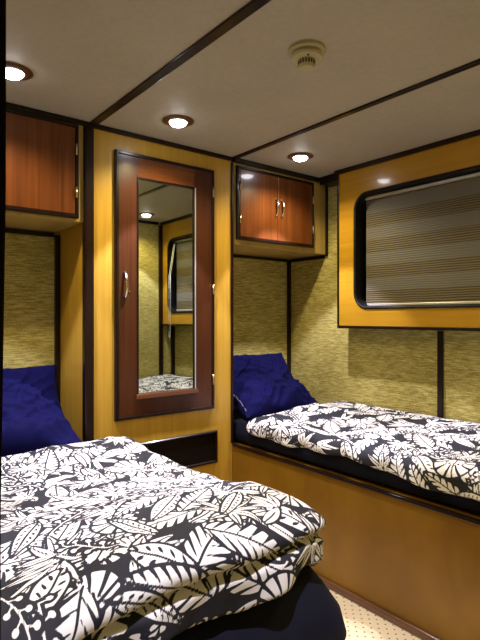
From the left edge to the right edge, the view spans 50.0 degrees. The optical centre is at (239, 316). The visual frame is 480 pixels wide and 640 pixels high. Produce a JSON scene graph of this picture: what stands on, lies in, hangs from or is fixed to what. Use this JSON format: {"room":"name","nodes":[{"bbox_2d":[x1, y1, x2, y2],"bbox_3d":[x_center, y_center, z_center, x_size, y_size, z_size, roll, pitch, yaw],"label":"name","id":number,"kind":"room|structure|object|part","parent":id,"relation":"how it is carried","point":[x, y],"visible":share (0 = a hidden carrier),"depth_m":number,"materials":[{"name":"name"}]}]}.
{"room":"boat cabin","nodes":[
{"label":"boat cabin","id":0,"kind":"room"},
{"bbox_2d":[3,227,288,407],"bbox_3d":[-0.615,0.152,2.705,2.465,1.975,0.050,0,0,-38],"label":"wall","id":1,"kind":"structure","parent":0,"point":[260,286],"depth_m":2.44,"materials":[{"name":"beige fabric"}]},
{"bbox_2d":[5,228,53,237],"bbox_3d":[-1.202,-0.389,2.197,0.813,0.022,0.013,0,0,-38],"label":"trim","id":2,"kind":"structure","parent":1,"relation":"attached to","point":[7,230],"depth_m":2.37,"materials":[{"name":"black wood"}]},
{"bbox_2d":[5,108,82,231],"bbox_3d":[-1.081,-0.619,2.056,0.826,0.430,0.382,0,0,-38],"label":"upper cabinet","id":3,"kind":"object","parent":1,"relation":"attached to","point":[44,155],"visible":1,"depth_m":2.09,"materials":[{"name":"brown wood"}]},
{"bbox_2d":[54,235,59,402],"bbox_3d":[-0.871,0.135,2.456,0.024,1.050,0.019,0,0,-38],"label":"trim","id":4,"kind":"structure","parent":1,"relation":"attached to","point":[56,237],"depth_m":2.45,"materials":[{"name":"brown wood"}]},
{"bbox_2d":[234,254,287,261],"bbox_3d":[0.034,-0.371,3.180,0.708,0.018,0.013,0,0,-38],"label":"trim","id":5,"kind":"structure","parent":1,"relation":"attached to","point":[235,255],"depth_m":3.25,"materials":[{"name":"black wood"}]},
{"bbox_2d":[232,162,327,258],"bbox_3d":[0.160,-0.603,3.043,0.728,0.462,0.382,0,0,-38],"label":"upper cabinet","id":6,"kind":"object","parent":1,"relation":"attached to","point":[277,215],"visible":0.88,"depth_m":2.90,"materials":[{"name":"brown wood"}]},
{"bbox_3d":[0.100,-0.604,2.800,0.268,0.357,0.020,0,0,-38],"label":"door","id":7,"kind":"part","parent":6,"relation":"part of","materials":[{"name":"brown wood"}]},
{"bbox_3d":[0.209,-0.604,2.885,0.575,0.389,0.024,0,0,-38],"label":"door frame","id":8,"kind":"part","parent":6,"relation":"part of","materials":[{"name":"brown wood"}]},
{"bbox_2d":[232,158,319,182],"bbox_3d":[0.254,-0.823,2.922,0.735,0.024,0.021,0,0,-38],"label":"trim","id":9,"kind":"structure","parent":6,"relation":"attached to","point":[239,160],"depth_m":2.87,"materials":[{"name":"brown wood"}]},
{"bbox_3d":[0.208,-0.610,2.857,0.013,0.104,0.031,0,0,-38],"label":"handle","id":10,"kind":"part","parent":6,"relation":"part of","materials":[{"name":"silver metal"}]},
{"bbox_3d":[0.241,-0.610,2.883,0.013,0.104,0.031,0,0,-38],"label":"handle","id":11,"kind":"part","parent":6,"relation":"part of","materials":[{"name":"silver metal"}]},
{"bbox_3d":[0.314,-0.604,2.970,0.272,0.357,0.020,0,0,-38],"label":"door","id":12,"kind":"part","parent":6,"relation":"part of","materials":[{"name":"brown wood"}]},
{"bbox_3d":[0.530,-0.589,3.148,0.015,0.433,0.011,0,0,-38],"label":"moulding","id":13,"kind":"part","parent":6,"relation":"part of","materials":[{"name":"black wood"}]},
{"bbox_2d":[287,260,290,371],"bbox_3d":[0.324,0.142,3.405,0.021,1.035,0.021,0,0,-38],"label":"trim","id":14,"kind":"structure","parent":1,"relation":"attached to","point":[288,262],"depth_m":3.39,"materials":[{"name":"brown wood"}]},
{"bbox_2d":[6,0,479,177],"bbox_3d":[0.282,-0.860,1.199,2.935,0.050,3.525,0,0,-38],"label":"ceiling","id":15,"kind":"structure","parent":0,"point":[243,92],"depth_m":1.76,"materials":[{"name":"paint"}]},
{"bbox_2d":[6,61,32,80],"bbox_3d":[-0.774,-0.824,1.748,0.134,0.023,0.134,0,0,-38],"label":"recessed light","id":16,"kind":"object","parent":15,"relation":"in","point":[14,71],"visible":0.77,"depth_m":1.73,"materials":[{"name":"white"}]},
{"bbox_3d":[-0.774,-0.823,1.748,0.072,0.022,0.072,0,0,-38],"label":"bulb","id":17,"kind":"part","parent":16,"relation":"part of","materials":[{"name":"white glass"}]},
{"bbox_2d":[6,102,233,160],"bbox_3d":[-0.674,-0.825,2.189,1.630,0.020,0.013,0,0,-38],"label":"trim","id":18,"kind":"structure","parent":15,"relation":"attached to","point":[8,105],"depth_m":2.27,"materials":[{"name":"brown wood"}]},
{"bbox_2d":[162,115,193,127],"bbox_3d":[-0.263,-0.824,2.193,0.134,0.023,0.134,0,0,-38],"label":"recessed light","id":19,"kind":"object","parent":15,"relation":"in","point":[178,121],"visible":1,"depth_m":2.17,"materials":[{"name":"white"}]},
{"bbox_3d":[-0.263,-0.823,2.193,0.072,0.022,0.072,0,0,-38],"label":"bulb","id":20,"kind":"part","parent":19,"relation":"part of","materials":[{"name":"white glass"}]},
{"bbox_2d":[89,0,270,124],"bbox_3d":[-0.070,-0.831,1.510,0.035,0.008,1.830,0,0,-38],"label":"trim","id":21,"kind":"structure","parent":15,"relation":"attached to","point":[252,6],"depth_m":1.62,"materials":[{"name":"brown wood"}]},
{"bbox_2d":[287,152,312,161],"bbox_3d":[0.314,-0.824,2.677,0.134,0.023,0.134,0,0,-38],"label":"recessed light","id":22,"kind":"object","parent":15,"relation":"in","point":[299,156],"visible":1,"depth_m":2.65,"materials":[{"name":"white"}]},
{"bbox_3d":[0.314,-0.823,2.677,0.072,0.022,0.072,0,0,-38],"label":"bulb","id":23,"kind":"part","parent":22,"relation":"part of","materials":[{"name":"white glass"}]},
{"bbox_2d":[288,40,324,70],"bbox_3d":[0.208,-0.805,1.607,0.114,0.060,0.114,0,0,-38],"label":"smoke detector","id":24,"kind":"object","parent":15,"relation":"attached to","point":[305,54],"visible":1,"depth_m":1.58,"materials":[{"name":"beige plastic"}]},
{"bbox_2d":[232,59,479,158],"bbox_3d":[0.532,-0.831,1.988,0.028,0.008,1.830,0,0,-38],"label":"trim","id":25,"kind":"structure","parent":15,"relation":"attached to","point":[472,64],"depth_m":2.00,"materials":[{"name":"brown wood"}]},
{"bbox_2d":[328,588,421,639],"bbox_3d":[0.282,1.165,1.199,2.935,0.050,3.525,0,0,-38],"label":"floor","id":26,"kind":"structure","parent":0,"point":[361,623],"depth_m":1.90,"materials":[{"name":"beige carpet"}]},
{"bbox_2d":[60,126,233,480],"bbox_3d":[-0.443,0.152,2.566,0.806,1.973,0.378,0,0,-38],"label":"wardrobe","id":27,"kind":"object","parent":26,"relation":"on","point":[147,273],"visible":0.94,"depth_m":2.41,"materials":[{"name":"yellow wood"}]},
{"bbox_3d":[-0.654,0.163,2.217,0.041,1.952,0.036,0,0,-38],"label":"corner post","id":28,"kind":"part","parent":27,"relation":"part of","materials":[{"name":"black wood"}]},
{"bbox_3d":[-0.508,-0.141,2.295,0.015,0.124,0.035,0,0,-38],"label":"handle","id":29,"kind":"part","parent":27,"relation":"part of","materials":[{"name":"silver metal"}]},
{"bbox_3d":[-0.343,-0.140,2.449,0.538,1.206,0.020,0,0,-38],"label":"door frame","id":30,"kind":"part","parent":27,"relation":"part of","materials":[{"name":"brown wood"}]},
{"bbox_3d":[-0.345,-0.140,2.451,0.506,1.172,0.013,0,0,-38],"label":"door","id":31,"kind":"part","parent":27,"relation":"part of","materials":[{"name":"brown wood"}]},
{"bbox_3d":[-0.349,-0.679,2.446,0.305,0.093,0.014,0,0,-38],"label":"rail","id":32,"kind":"part","parent":27,"relation":"part of","materials":[{"name":"brown wood"}]},
{"bbox_3d":[-0.346,-0.139,2.442,0.317,1.000,0.011,0,0,-38],"label":"mirror frame","id":33,"kind":"part","parent":27,"relation":"part of","materials":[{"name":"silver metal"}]},
{"bbox_2d":[139,180,192,393],"bbox_3d":[-0.350,-0.139,2.447,0.305,0.988,0.008,0,0,-38],"label":"mirror","id":34,"kind":"object","parent":27,"relation":"attached to","point":[165,206],"depth_m":2.44,"materials":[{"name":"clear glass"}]},
{"bbox_3d":[-0.319,0.660,2.470,0.517,0.164,0.016,0,0,-38],"label":"kick frame","id":35,"kind":"part","parent":27,"relation":"part of","materials":[{"name":"brown wood"}]},
{"bbox_3d":[-0.322,0.660,2.474,0.491,0.138,0.005,0,0,-38],"label":"kick panel","id":36,"kind":"part","parent":27,"relation":"part of","materials":[{"name":"black wood"}]},
{"bbox_2d":[232,440,479,639],"bbox_3d":[0.704,0.900,2.340,0.751,0.478,2.161,0,0,-38],"label":"bunk base","id":37,"kind":"object","parent":26,"relation":"on","point":[412,561],"visible":0.59,"depth_m":1.95,"materials":[{"name":"brown wood"}]},
{"bbox_2d":[234,408,479,513],"bbox_3d":[0.722,0.602,2.354,0.705,0.114,2.117,0,0,-38],"label":"mattress","id":38,"kind":"object","parent":37,"relation":"on","point":[343,464],"visible":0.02,"depth_m":2.14,"materials":[{"name":"black fabric"}]},
{"bbox_2d":[234,353,317,418],"bbox_3d":[0.152,0.380,2.981,0.560,0.323,0.387,0,0,-35],"label":"pillow","id":39,"kind":"object","parent":38,"relation":"on","point":[264,384],"visible":0.84,"depth_m":2.88,"materials":[{"name":"blue fabric"}]},
{"bbox_2d":[246,401,479,500],"bbox_3d":[0.821,0.545,2.184,0.722,0.133,1.719,0,0,-38],"label":"quilt","id":40,"kind":"object","parent":38,"relation":"on","point":[439,454],"visible":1,"depth_m":2.20,"materials":[{"name":"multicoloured fabric"}]},
{"bbox_3d":[0.513,1.125,1.991,0.018,0.029,1.798,0,0,-38],"label":"skirting","id":41,"kind":"part","parent":37,"relation":"part of","materials":[{"name":"brown wood"}]},
{"bbox_3d":[-0.705,1.019,1.594,0.838,0.239,1.573,0,0,-39],"label":"bed base","id":42,"kind":"object","parent":26,"relation":"on","visible":0},
{"bbox_2d":[170,565,346,639],"bbox_3d":[-0.621,0.720,1.581,1.047,0.359,1.651,0,0,-38],"label":"mattress","id":43,"kind":"object","parent":42,"relation":"on","point":[308,610],"visible":0.18,"depth_m":1.15,"materials":[{"name":"black fabric"}]},
{"bbox_2d":[2,365,82,456],"bbox_3d":[-1.023,0.374,2.001,0.777,0.327,0.475,0,0,-38],"label":"pillow","id":44,"kind":"object","parent":43,"relation":"on","point":[33,418],"visible":0.84,"depth_m":2.04,"materials":[{"name":"blue fabric"}]},
{"bbox_2d":[1,437,325,639],"bbox_3d":[-0.467,0.569,1.409,0.979,0.264,1.184,0,0,-38],"label":"quilt","id":45,"kind":"object","parent":43,"relation":"on","point":[107,538],"visible":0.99,"depth_m":1.08,"materials":[{"name":"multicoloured fabric"}]},
{"bbox_2d":[289,186,479,422],"bbox_3d":[1.035,0.152,2.571,0.050,1.975,2.215,0,0,-38],"label":"wall","id":46,"kind":"structure","parent":0,"point":[393,369],"depth_m":2.92,"materials":[{"name":"beige fabric"}]},
{"bbox_2d":[290,255,324,261],"bbox_3d":[0.429,-0.370,3.281,0.011,0.020,0.298,0,0,-38],"label":"trim","id":47,"kind":"structure","parent":46,"relation":"attached to","point":[322,256],"depth_m":3.27,"materials":[{"name":"black wood"}]},
{"bbox_2d":[320,174,336,186],"bbox_3d":[0.556,-0.812,3.055,0.094,0.045,0.139,0,0,-38],"label":"trim","id":48,"kind":"structure","parent":46,"relation":"attached to","point":[330,180],"depth_m":3.04,"materials":[{"name":"brown wood"}]},
{"bbox_2d":[334,129,479,330],"bbox_3d":[1.113,-0.386,2.342,0.145,0.899,1.660,0,0,-38],"label":"window","id":49,"kind":"structure","parent":46,"relation":"in","point":[459,158],"depth_m":2.68,"materials":[{"name":"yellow wood"}]},
{"bbox_2d":[365,172,479,305],"bbox_3d":[1.102,-0.247,2.316,0.098,0.829,1.366,0,0,-38],"label":"window blind","id":50,"kind":"object","parent":49,"relation":"attached to","point":[423,241],"visible":1,"depth_m":2.57,"materials":[{"name":"beige fabric"}]},
{"bbox_3d":[1.126,-0.066,2.337,0.018,0.014,1.355,0,0,-38],"label":"rail","id":51,"kind":"part","parent":50,"relation":"part of","materials":[{"name":"silver metal"}]},
{"bbox_2d":[437,331,442,417],"bbox_3d":[0.998,0.365,2.566,0.012,0.590,0.030,0,0,-38],"label":"trim","id":52,"kind":"structure","parent":46,"relation":"attached to","point":[439,333],"depth_m":2.56,"materials":[{"name":"brown wood"}]},
{"bbox_3d":[-0.871,0.152,1.087,0.050,1.975,2.165,0,0,-39],"label":"wall","id":53,"kind":"structure","parent":0,"visible":0},
{"bbox_2d":[0,0,5,639],"bbox_3d":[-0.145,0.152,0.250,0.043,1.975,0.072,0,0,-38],"label":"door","id":54,"kind":"structure","parent":53,"relation":"in","point":[2,2],"depth_m":0.23,"materials":[{"name":"brown wood"}]}
]}

